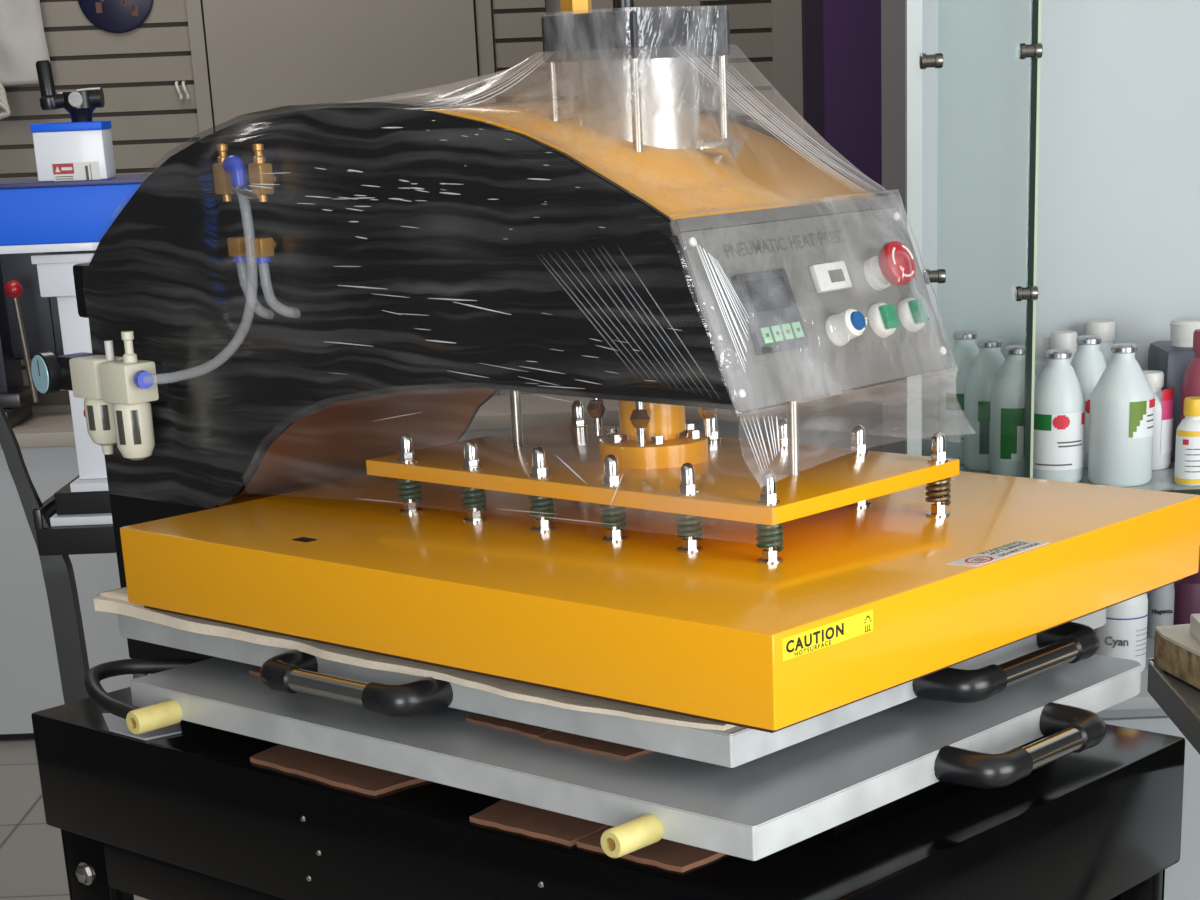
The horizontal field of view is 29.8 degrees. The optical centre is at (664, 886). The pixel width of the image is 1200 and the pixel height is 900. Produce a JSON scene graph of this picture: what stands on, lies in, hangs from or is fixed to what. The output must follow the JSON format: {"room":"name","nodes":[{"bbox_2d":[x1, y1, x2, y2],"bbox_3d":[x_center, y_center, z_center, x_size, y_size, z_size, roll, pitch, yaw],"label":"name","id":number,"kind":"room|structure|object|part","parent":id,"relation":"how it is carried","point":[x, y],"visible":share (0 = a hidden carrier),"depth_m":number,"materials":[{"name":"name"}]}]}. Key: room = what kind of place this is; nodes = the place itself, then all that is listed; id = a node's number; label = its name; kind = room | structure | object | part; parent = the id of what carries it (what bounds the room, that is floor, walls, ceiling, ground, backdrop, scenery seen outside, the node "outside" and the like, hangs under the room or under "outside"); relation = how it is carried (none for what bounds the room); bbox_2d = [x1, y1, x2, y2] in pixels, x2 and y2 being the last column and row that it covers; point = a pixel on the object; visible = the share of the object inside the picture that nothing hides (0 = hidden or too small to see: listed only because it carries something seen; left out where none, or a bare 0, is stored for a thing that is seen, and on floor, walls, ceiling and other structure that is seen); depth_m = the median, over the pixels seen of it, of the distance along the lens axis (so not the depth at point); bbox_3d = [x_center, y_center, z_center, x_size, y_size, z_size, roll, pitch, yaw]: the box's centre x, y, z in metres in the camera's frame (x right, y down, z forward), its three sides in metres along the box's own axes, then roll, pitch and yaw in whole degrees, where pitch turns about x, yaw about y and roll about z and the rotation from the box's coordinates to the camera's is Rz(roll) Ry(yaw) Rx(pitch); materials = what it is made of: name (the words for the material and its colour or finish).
{"room":"print shop","nodes":[
{"label":"print shop","id":0,"kind":"room"},
{"bbox_2d":[0,739,147,899],"bbox_3d":[0.035,0.864,1.992,6.400,0.100,8.350,-2,20,0],"label":"floor","id":1,"kind":"structure","parent":0,"point":[32,859],"depth_m":4.64,"materials":[{"name":"tile"}]},
{"bbox_2d":[0,402,147,703],"bbox_3d":[-0.668,-0.376,3.606,0.704,1.174,0.450,-2,20,0],"label":"stand","id":2,"kind":"object","parent":1,"relation":"on","point":[54,544],"visible":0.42,"depth_m":3.33,"materials":[{"name":"black metal"}]},
{"bbox_2d":[0,60,151,525],"bbox_3d":[-0.922,-0.897,3.384,0.930,0.644,0.402,-2,20,0],"label":"press","id":3,"kind":"object","parent":2,"relation":"on","point":[62,215],"visible":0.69,"depth_m":3.16,"materials":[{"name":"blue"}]},
{"bbox_3d":[-0.677,-0.613,3.499,0.464,0.013,0.388,-2,20,0],"label":"plate","id":4,"kind":"part","parent":3,"relation":"part of","materials":[{"name":"white metal"}]},
{"bbox_2d":[36,524,115,555],"bbox_3d":[-0.626,-0.596,3.526,0.604,0.041,0.450,-2,20,0],"label":"shelf","id":5,"kind":"object","parent":2,"relation":"attached to","point":[78,539],"depth_m":3.31,"materials":[{"name":"black plastic"}]},
{"bbox_3d":[-0.831,-0.190,3.647,0.020,0.808,0.026,-2,20,0],"label":"leg","id":6,"kind":"part","parent":2,"relation":"part of","materials":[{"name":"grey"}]},
{"bbox_2d":[0,382,882,739],"bbox_3d":[-1.037,-0.751,5.334,3.187,0.722,0.325,-2,20,0],"label":"cabinet","id":7,"kind":"object","parent":1,"relation":"on","point":[30,680],"depth_m":5.18,"materials":[{"name":"grey"}]},
{"bbox_2d":[0,253,63,427],"bbox_3d":[-1.512,-1.277,5.133,0.269,0.438,0.280,-2,20,0],"label":"lever","id":8,"kind":"object","parent":7,"relation":"on","point":[29,321],"visible":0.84,"depth_m":5.16,"materials":[{"name":"black metal"}]},
{"bbox_3d":[-1.443,-1.325,4.989,0.040,0.040,0.040,15,26,39],"label":"ball knob","id":9,"kind":"part","parent":8,"relation":"part of","materials":[{"name":"red plastic"}]},
{"bbox_3d":[-1.436,-1.211,5.051,0.014,0.248,0.054,0,20,7],"label":"lever","id":10,"kind":"part","parent":8,"relation":"part of","materials":[{"name":"metal"}]},
{"bbox_2d":[0,382,882,448],"bbox_3d":[-1.050,-1.075,5.216,3.187,0.032,0.325,-2,20,0],"label":"countertop","id":11,"kind":"structure","parent":7,"relation":"on","point":[48,429],"depth_m":5.07,"materials":[{"name":"beige"}]},
{"bbox_2d":[31,687,1184,899],"bbox_3d":[-0.082,0.168,2.582,1.131,0.810,0.640,15,26,39],"label":"stand","id":12,"kind":"object","parent":1,"relation":"on","point":[186,815],"visible":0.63,"depth_m":2.25,"materials":[{"name":"black metal"}]},
{"bbox_3d":[-0.638,0.180,2.733,0.085,0.546,0.085,15,26,39],"label":"leg","id":13,"kind":"part","parent":12,"relation":"part of","materials":[{"name":"black metal"}]},
{"bbox_2d":[102,713,181,740],"bbox_3d":[-0.581,-0.182,2.518,0.080,0.002,0.131,-9,21,-17],"label":"plate","id":14,"kind":"object","parent":12,"relation":"on","point":[115,724],"visible":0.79,"depth_m":2.49,"materials":[{"name":"grey metal"}]},
{"bbox_2d":[250,744,426,795],"bbox_3d":[-0.314,-0.138,2.362,0.250,0.005,0.169,15,26,39],"label":"cardboard piece","id":15,"kind":"object","parent":12,"relation":"on","point":[357,777],"visible":0.41,"depth_m":2.31,"materials":[{"name":"brown cardboard"}]},
{"bbox_2d":[469,799,611,846],"bbox_3d":[-0.093,-0.081,2.183,0.169,0.005,0.180,15,26,39],"label":"cardboard piece","id":16,"kind":"object","parent":12,"relation":"on","point":[506,815],"visible":0.38,"depth_m":2.12,"materials":[{"name":"brown cardboard"}]},
{"bbox_3d":[-0.093,-0.022,2.517,1.081,0.060,0.614,15,26,39],"label":"frame rail","id":17,"kind":"part","parent":12,"relation":"part of","materials":[{"name":"black metal"}]},
{"bbox_2d":[31,0,1199,732],"bbox_3d":[-0.143,-0.583,2.445,1.237,0.772,0.724,15,26,39],"label":"press","id":18,"kind":"object","parent":12,"relation":"on","point":[238,459],"visible":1,"depth_m":2.24,"materials":[{"name":"orange metal"}]},
{"bbox_2d":[69,355,122,454],"bbox_3d":[-0.656,-0.561,2.625,0.051,0.111,0.044,15,26,39],"label":"filter","id":19,"kind":"object","parent":18,"relation":"on","point":[86,374],"depth_m":2.61,"materials":[{"name":"beige plastic"}]},
{"bbox_2d":[99,360,158,459],"bbox_3d":[-0.613,-0.548,2.590,0.051,0.111,0.045,15,26,39],"label":"filter","id":20,"kind":"object","parent":18,"relation":"on","point":[125,407],"depth_m":2.57,"materials":[{"name":"beige plastic"}]},
{"bbox_3d":[-0.305,-0.490,2.396,1.000,0.644,0.006,15,26,39],"label":"panel","id":21,"kind":"part","parent":18,"relation":"part of","materials":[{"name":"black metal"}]},
{"bbox_3d":[-0.164,-0.535,2.483,0.012,0.095,0.012,15,26,39],"label":"guide rod","id":22,"kind":"part","parent":18,"relation":"part of","materials":[{"name":"metal"}]},
{"bbox_3d":[-0.110,-0.780,2.255,0.010,0.092,0.010,15,26,39],"label":"tie rod","id":23,"kind":"part","parent":18,"relation":"part of","materials":[{"name":"metal"}]},
{"bbox_2d":[208,11,951,524],"bbox_3d":[-0.190,-0.663,2.435,1.042,0.517,0.389,15,26,39],"label":"wrap","id":24,"kind":"object","parent":18,"relation":"attached to","point":[456,97],"visible":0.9,"depth_m":2.27,"materials":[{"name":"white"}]},
{"bbox_3d":[-0.072,-0.515,2.376,0.022,0.076,0.022,15,26,39],"label":"spacer rod","id":25,"kind":"part","parent":18,"relation":"part of","materials":[{"name":"silver metal"}]},
{"bbox_3d":[-0.027,-0.758,2.186,0.010,0.092,0.010,15,26,39],"label":"tie rod","id":26,"kind":"part","parent":18,"relation":"part of","materials":[{"name":"metal"}]},
{"bbox_3d":[-0.025,-0.488,2.297,0.022,0.076,0.022,15,26,39],"label":"spacer rod","id":27,"kind":"part","parent":18,"relation":"part of","materials":[{"name":"silver metal"}]},
{"bbox_3d":[-0.011,-0.443,2.376,0.564,0.016,0.308,15,26,39],"label":"pressure plate","id":28,"kind":"part","parent":18,"relation":"part of","materials":[{"name":"orange metal"}]},
{"bbox_3d":[-0.008,-0.319,2.424,0.876,0.006,0.700,15,26,39],"label":"heating plate","id":29,"kind":"part","parent":18,"relation":"part of","materials":[{"name":"brown"}]},
{"bbox_3d":[-0.086,-0.584,2.628,1.000,0.644,0.006,15,26,39],"label":"panel","id":30,"kind":"part","parent":18,"relation":"part of","materials":[{"name":"orange metal"}]},
{"bbox_3d":[0.044,-0.507,2.341,0.022,0.076,0.022,15,26,39],"label":"spacer rod","id":31,"kind":"part","parent":18,"relation":"part of","materials":[{"name":"silver metal"}]},
{"bbox_3d":[0.059,-0.795,2.278,0.010,0.092,0.010,15,26,39],"label":"tie rod","id":32,"kind":"part","parent":18,"relation":"part of","materials":[{"name":"metal"}]},
{"bbox_3d":[0.122,-0.648,2.169,0.014,0.015,0.342,15,26,39],"label":"panel trim","id":33,"kind":"part","parent":18,"relation":"part of","materials":[{"name":"grey metal"}]},
{"bbox_3d":[0.128,-0.458,2.239,0.012,0.095,0.012,15,26,39],"label":"guide rod","id":34,"kind":"part","parent":18,"relation":"part of","materials":[{"name":"metal"}]},
{"bbox_3d":[0.153,-0.563,2.174,0.069,0.158,0.342,15,26,39],"label":"control panel","id":35,"kind":"part","parent":18,"relation":"part of","materials":[{"name":"grey paint"}]},
{"bbox_2d":[825,309,865,345],"bbox_3d":[0.176,-0.539,2.168,0.037,0.036,0.031,15,26,39],"label":"button","id":36,"kind":"object","parent":18,"relation":"attached to","point":[843,327],"depth_m":2.16,"materials":[{"name":"white plastic"}]},
{"bbox_2d":[126,654,1140,860],"bbox_3d":[-0.029,-0.198,2.354,0.943,0.038,0.708,15,26,39],"label":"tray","id":37,"kind":"object","parent":12,"relation":"on","point":[761,807],"visible":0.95,"depth_m":2.11,"materials":[{"name":"silver metal"}]},
{"bbox_2d":[84,659,202,718],"bbox_3d":[-0.586,-0.220,2.465,0.106,0.037,0.171,3,21,15],"label":"power cable","id":38,"kind":"object","parent":37,"relation":"on","point":[92,678],"visible":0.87,"depth_m":2.49,"materials":[{"name":"black plastic"}]},
{"bbox_2d":[249,667,260,675],"bbox_3d":[-0.355,-0.245,2.462,0.139,0.003,0.162,15,26,39],"label":"cardboard piece","id":39,"kind":"object","parent":37,"relation":"on","point":[256,671],"visible":0.07,"depth_m":2.44,"materials":[{"name":"brown cardboard"}]},
{"bbox_2d":[466,713,557,738],"bbox_3d":[-0.117,-0.175,2.247,0.116,0.003,0.145,15,26,39],"label":"cardboard piece","id":40,"kind":"object","parent":37,"relation":"on","point":[528,730],"visible":0.32,"depth_m":2.20,"materials":[{"name":"brown cardboard"}]},
{"bbox_2d":[539,731,651,759],"bbox_3d":[-0.026,-0.151,2.170,0.140,0.003,0.152,15,26,39],"label":"cardboard piece","id":41,"kind":"object","parent":37,"relation":"on","point":[583,743],"visible":0.3,"depth_m":2.12,"materials":[{"name":"brown cardboard"}]},
{"bbox_2d":[118,608,1105,767],"bbox_3d":[-0.062,-0.276,2.440,0.971,0.049,0.715,15,26,39],"label":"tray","id":42,"kind":"object","parent":37,"relation":"on","point":[979,678],"visible":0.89,"depth_m":2.17,"materials":[{"name":"silver metal"}]},
{"bbox_3d":[-0.329,-0.198,2.233,0.139,0.024,0.024,15,26,39],"label":"handle","id":43,"kind":"part","parent":42,"relation":"part of","materials":[{"name":"silver metal"}]},
{"bbox_2d":[94,587,735,730],"bbox_3d":[-0.096,-0.321,2.469,0.910,0.021,0.646,15,26,39],"label":"pad","id":44,"kind":"object","parent":42,"relation":"on","point":[116,600],"visible":0.06,"depth_m":2.22,"materials":[{"name":"beige fabric"}]},
{"bbox_3d":[0.363,-0.220,2.218,0.024,0.024,0.158,15,26,39],"label":"handle","id":45,"kind":"part","parent":42,"relation":"part of","materials":[{"name":"silver metal"}]},
{"bbox_3d":[0.360,-0.129,2.115,0.024,0.024,0.117,15,26,39],"label":"handle","id":46,"kind":"part","parent":37,"relation":"part of","materials":[{"name":"silver metal"}]},
{"bbox_2d":[577,826,725,872],"bbox_3d":[0.022,-0.052,2.091,0.142,0.005,0.174,15,26,39],"label":"cardboard piece","id":47,"kind":"object","parent":12,"relation":"on","point":[666,854],"visible":0.33,"depth_m":2.02,"materials":[{"name":"brown cardboard"}]},
{"bbox_3d":[0.478,0.235,2.461,0.085,0.546,0.085,15,26,39],"label":"leg","id":48,"kind":"part","parent":12,"relation":"part of","materials":[{"name":"black metal"}]},
{"bbox_2d":[1096,637,1199,899],"bbox_3d":[1.305,-0.121,3.534,1.783,0.596,0.648,-2,20,0],"label":"base cabinet","id":49,"kind":"object","parent":1,"relation":"on","point":[1141,711],"visible":0.02,"depth_m":3.21,"materials":[{"name":"paint"}]},
{"bbox_2d":[1096,593,1147,671],"bbox_3d":[0.658,-0.393,3.238,0.073,0.166,0.077,15,26,39],"label":"ink bottle","id":50,"kind":"object","parent":49,"relation":"on","point":[1123,635],"visible":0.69,"depth_m":3.22,"materials":[{"name":"white plastic"}]},
{"bbox_3d":[0.884,-0.009,3.260,0.833,0.506,0.012,-2,20,0],"label":"drawer","id":51,"kind":"part","parent":49,"relation":"part of","materials":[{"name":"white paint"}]},
{"bbox_2d":[1147,583,1174,637],"bbox_3d":[0.755,-0.443,3.425,0.042,0.123,0.043,-1,20,4],"label":"ink bottle","id":52,"kind":"object","parent":49,"relation":"on","point":[1161,600],"visible":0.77,"depth_m":3.41,"materials":[{"name":"grey plastic"}]},
{"bbox_2d":[1173,546,1199,624],"bbox_3d":[0.819,-0.460,3.463,0.084,0.125,0.084,15,26,39],"label":"ink bottle","id":53,"kind":"object","parent":49,"relation":"on","point":[1187,590],"visible":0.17,"depth_m":3.44,"materials":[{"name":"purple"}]},
{"bbox_2d":[1147,658,1199,753],"bbox_3d":[0.947,0.219,2.382,0.726,0.774,0.800,-2,20,0],"label":"bench","id":54,"kind":"object","parent":1,"relation":"on","point":[1180,700],"visible":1,"depth_m":2.50,"materials":[{"name":"grey metal"}]},
{"bbox_2d":[1154,624,1199,688],"bbox_3d":[0.908,-0.179,2.288,0.672,0.040,0.696,-2,20,0],"label":"chipboard offcut","id":55,"kind":"object","parent":54,"relation":"on","point":[1176,651],"visible":1,"depth_m":2.54,"materials":[{"name":"beige laminate"}]},
{"bbox_2d":[1190,613,1199,642],"bbox_3d":[0.668,-0.279,2.495,0.140,0.023,0.140,-2,20,0],"label":"box","id":56,"kind":"object","parent":55,"relation":"on","point":[1194,618],"visible":1,"depth_m":2.54,"materials":[{"name":"white cardboard"}]},
{"bbox_2d":[0,0,803,413],"bbox_3d":[-0.080,-1.989,5.296,6.400,3.000,0.185,-2,20,0],"label":"wall","id":57,"kind":"structure","parent":0,"point":[234,58],"depth_m":5.23,"materials":[{"name":"beige paint"}]},
{"bbox_2d":[0,83,10,119],"bbox_3d":[-1.549,-1.780,5.120,0.123,0.162,0.030,-2,20,0],"label":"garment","id":58,"kind":"object","parent":57,"relation":"hanging from","point":[5,112],"visible":1,"depth_m":5.11,"materials":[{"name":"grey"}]},
{"bbox_2d":[0,0,51,85],"bbox_3d":[-1.624,-1.953,5.132,0.425,0.281,0.052,-3,20,-1],"label":"garment","id":59,"kind":"object","parent":57,"relation":"hanging from","point":[23,43],"visible":0.91,"depth_m":5.14,"materials":[{"name":"fabric"}]},
{"bbox_2d":[78,0,152,32],"bbox_3d":[-1.263,-2.056,5.171,0.176,0.176,0.011,-2,20,0],"label":"round plaque","id":60,"kind":"object","parent":57,"relation":"attached to","point":[113,16],"visible":1,"depth_m":5.18,"materials":[{"name":"blue"}]},
{"bbox_2d":[175,81,189,98],"bbox_3d":[-1.123,-1.857,5.244,0.032,0.041,0.026,-2,20,0],"label":"wall hook","id":61,"kind":"object","parent":57,"relation":"attached to","point":[176,82],"visible":1,"depth_m":5.23,"materials":[{"name":"white metal"}]},
{"bbox_2d":[801,0,881,191],"bbox_3d":[0.428,-1.964,5.172,0.218,3.000,0.150,-2,20,0],"label":"wall","id":62,"kind":"structure","parent":0,"point":[842,98],"depth_m":5.14,"materials":[{"name":"purple paint"}]},
{"bbox_2d":[922,0,1199,448],"bbox_3d":[1.303,-1.373,3.457,1.887,3.000,0.060,-2,20,0],"label":"wall","id":63,"kind":"structure","parent":0,"point":[1118,224],"depth_m":3.51,"materials":[{"name":"white paint"}]},
{"bbox_2d":[881,0,921,455],"bbox_3d":[0.350,-1.289,3.330,0.024,3.000,0.330,-2,20,0],"label":"trim","id":64,"kind":"structure","parent":63,"relation":"attached to","point":[901,20],"depth_m":3.32,"materials":[{"name":"white metal"}]},
{"bbox_2d":[922,449,1199,494],"bbox_3d":[1.283,-0.665,3.442,1.783,0.009,0.452,-2,20,0],"label":"glass shelf","id":65,"kind":"object","parent":63,"relation":"attached to","point":[1162,479],"visible":0.02,"depth_m":3.31,"materials":[{"name":"grey"}]},
{"bbox_2d":[940,330,978,463],"bbox_3d":[0.466,-0.762,3.497,0.077,0.198,0.077,15,26,39],"label":"bottle","id":66,"kind":"object","parent":65,"relation":"on","point":[953,380],"visible":0.64,"depth_m":3.47,"materials":[{"name":"white plastic"}]},
{"bbox_2d":[919,0,1042,477],"bbox_3d":[0.426,-1.257,3.024,0.166,1.455,0.025,-2,20,0],"label":"glass panel edge","id":67,"kind":"structure","parent":65,"relation":"on","point":[1034,50],"depth_m":3.15,"materials":[{"name":"grey"}]},
{"bbox_3d":[0.432,-1.260,3.032,0.127,1.455,0.008,-2,20,0],"label":"pane","id":68,"kind":"part","parent":67,"relation":"part of","materials":[{"name":"clear glass"}]},
{"bbox_2d":[964,338,1004,470],"bbox_3d":[0.495,-0.737,3.432,0.076,0.192,0.076,15,26,39],"label":"bottle","id":69,"kind":"object","parent":65,"relation":"on","point":[985,369],"visible":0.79,"depth_m":3.40,"materials":[{"name":"white plastic"}]},
{"bbox_2d":[990,345,1037,476],"bbox_3d":[0.526,-0.712,3.367,0.076,0.189,0.077,15,26,39],"label":"bottle","id":70,"kind":"object","parent":65,"relation":"on","point":[1007,394],"visible":0.73,"depth_m":3.34,"materials":[{"name":"white plastic"}]},
{"bbox_2d":[1035,335,1049,380],"bbox_3d":[0.596,-0.784,3.571,0.044,0.178,0.044,15,26,39],"label":"ink bottle","id":71,"kind":"object","parent":65,"relation":"on","point":[1042,342],"visible":0.29,"depth_m":3.53,"materials":[{"name":"white plastic"}]},
{"bbox_2d":[1033,349,1085,482],"bbox_3d":[0.577,-0.690,3.301,0.081,0.189,0.081,15,26,39],"label":"bottle","id":72,"kind":"object","parent":65,"relation":"on","point":[1059,397],"visible":0.91,"depth_m":3.27,"materials":[{"name":"white plastic"}]},
{"bbox_2d":[1050,331,1077,363],"bbox_3d":[0.625,-0.775,3.532,0.054,0.187,0.054,15,26,39],"label":"ink bottle","id":73,"kind":"object","parent":65,"relation":"on","point":[1058,339],"visible":0.2,"depth_m":3.49,"materials":[{"name":"white plastic"}]},
{"bbox_2d":[1071,335,1106,467],"bbox_3d":[0.643,-0.739,3.422,0.073,0.192,0.073,15,26,39],"label":"bottle","id":74,"kind":"object","parent":65,"relation":"on","point":[1088,362],"visible":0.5,"depth_m":3.38,"materials":[{"name":"white plastic"}]},
{"bbox_2d":[1086,320,1115,365],"bbox_3d":[0.691,-0.799,3.577,0.056,0.196,0.056,15,26,39],"label":"ink bottle","id":75,"kind":"object","parent":65,"relation":"on","point":[1106,329],"visible":0.32,"depth_m":3.53,"materials":[{"name":"white plastic"}]},
{"bbox_2d":[1088,343,1154,486],"bbox_3d":[0.665,-0.688,3.271,0.093,0.198,0.092,15,26,39],"label":"bottle","id":76,"kind":"object","parent":65,"relation":"on","point":[1122,401],"visible":0.99,"depth_m":3.24,"materials":[{"name":"white plastic"}]},
{"bbox_2d":[1143,370,1173,469],"bbox_3d":[0.730,-0.705,3.394,0.073,0.141,0.072,15,26,39],"label":"ink bottle","id":77,"kind":"object","parent":65,"relation":"on","point":[1164,406],"visible":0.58,"depth_m":3.37,"materials":[{"name":"white plastic"}]},
{"bbox_2d":[1148,317,1199,458],"bbox_3d":[0.823,-0.776,3.487,0.125,0.204,0.140,-2,20,0],"label":"canister","id":78,"kind":"object","parent":65,"relation":"on","point":[1172,357],"visible":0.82,"depth_m":3.42,"materials":[{"name":"grey plastic"}]},
{"bbox_2d":[1174,396,1199,485],"bbox_3d":[0.767,-0.646,3.256,0.053,0.122,0.053,15,26,39],"label":"ink bottle","id":79,"kind":"object","parent":65,"relation":"on","point":[1187,450],"visible":1,"depth_m":3.24,"materials":[{"name":"white plastic"}]},
{"bbox_2d":[1181,329,1199,420],"bbox_3d":[0.804,-0.724,3.346,0.068,0.204,0.068,15,26,39],"label":"ink bottle","id":80,"kind":"object","parent":65,"relation":"on","point":[1190,383],"visible":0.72,"depth_m":3.32,"materials":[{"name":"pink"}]}
]}

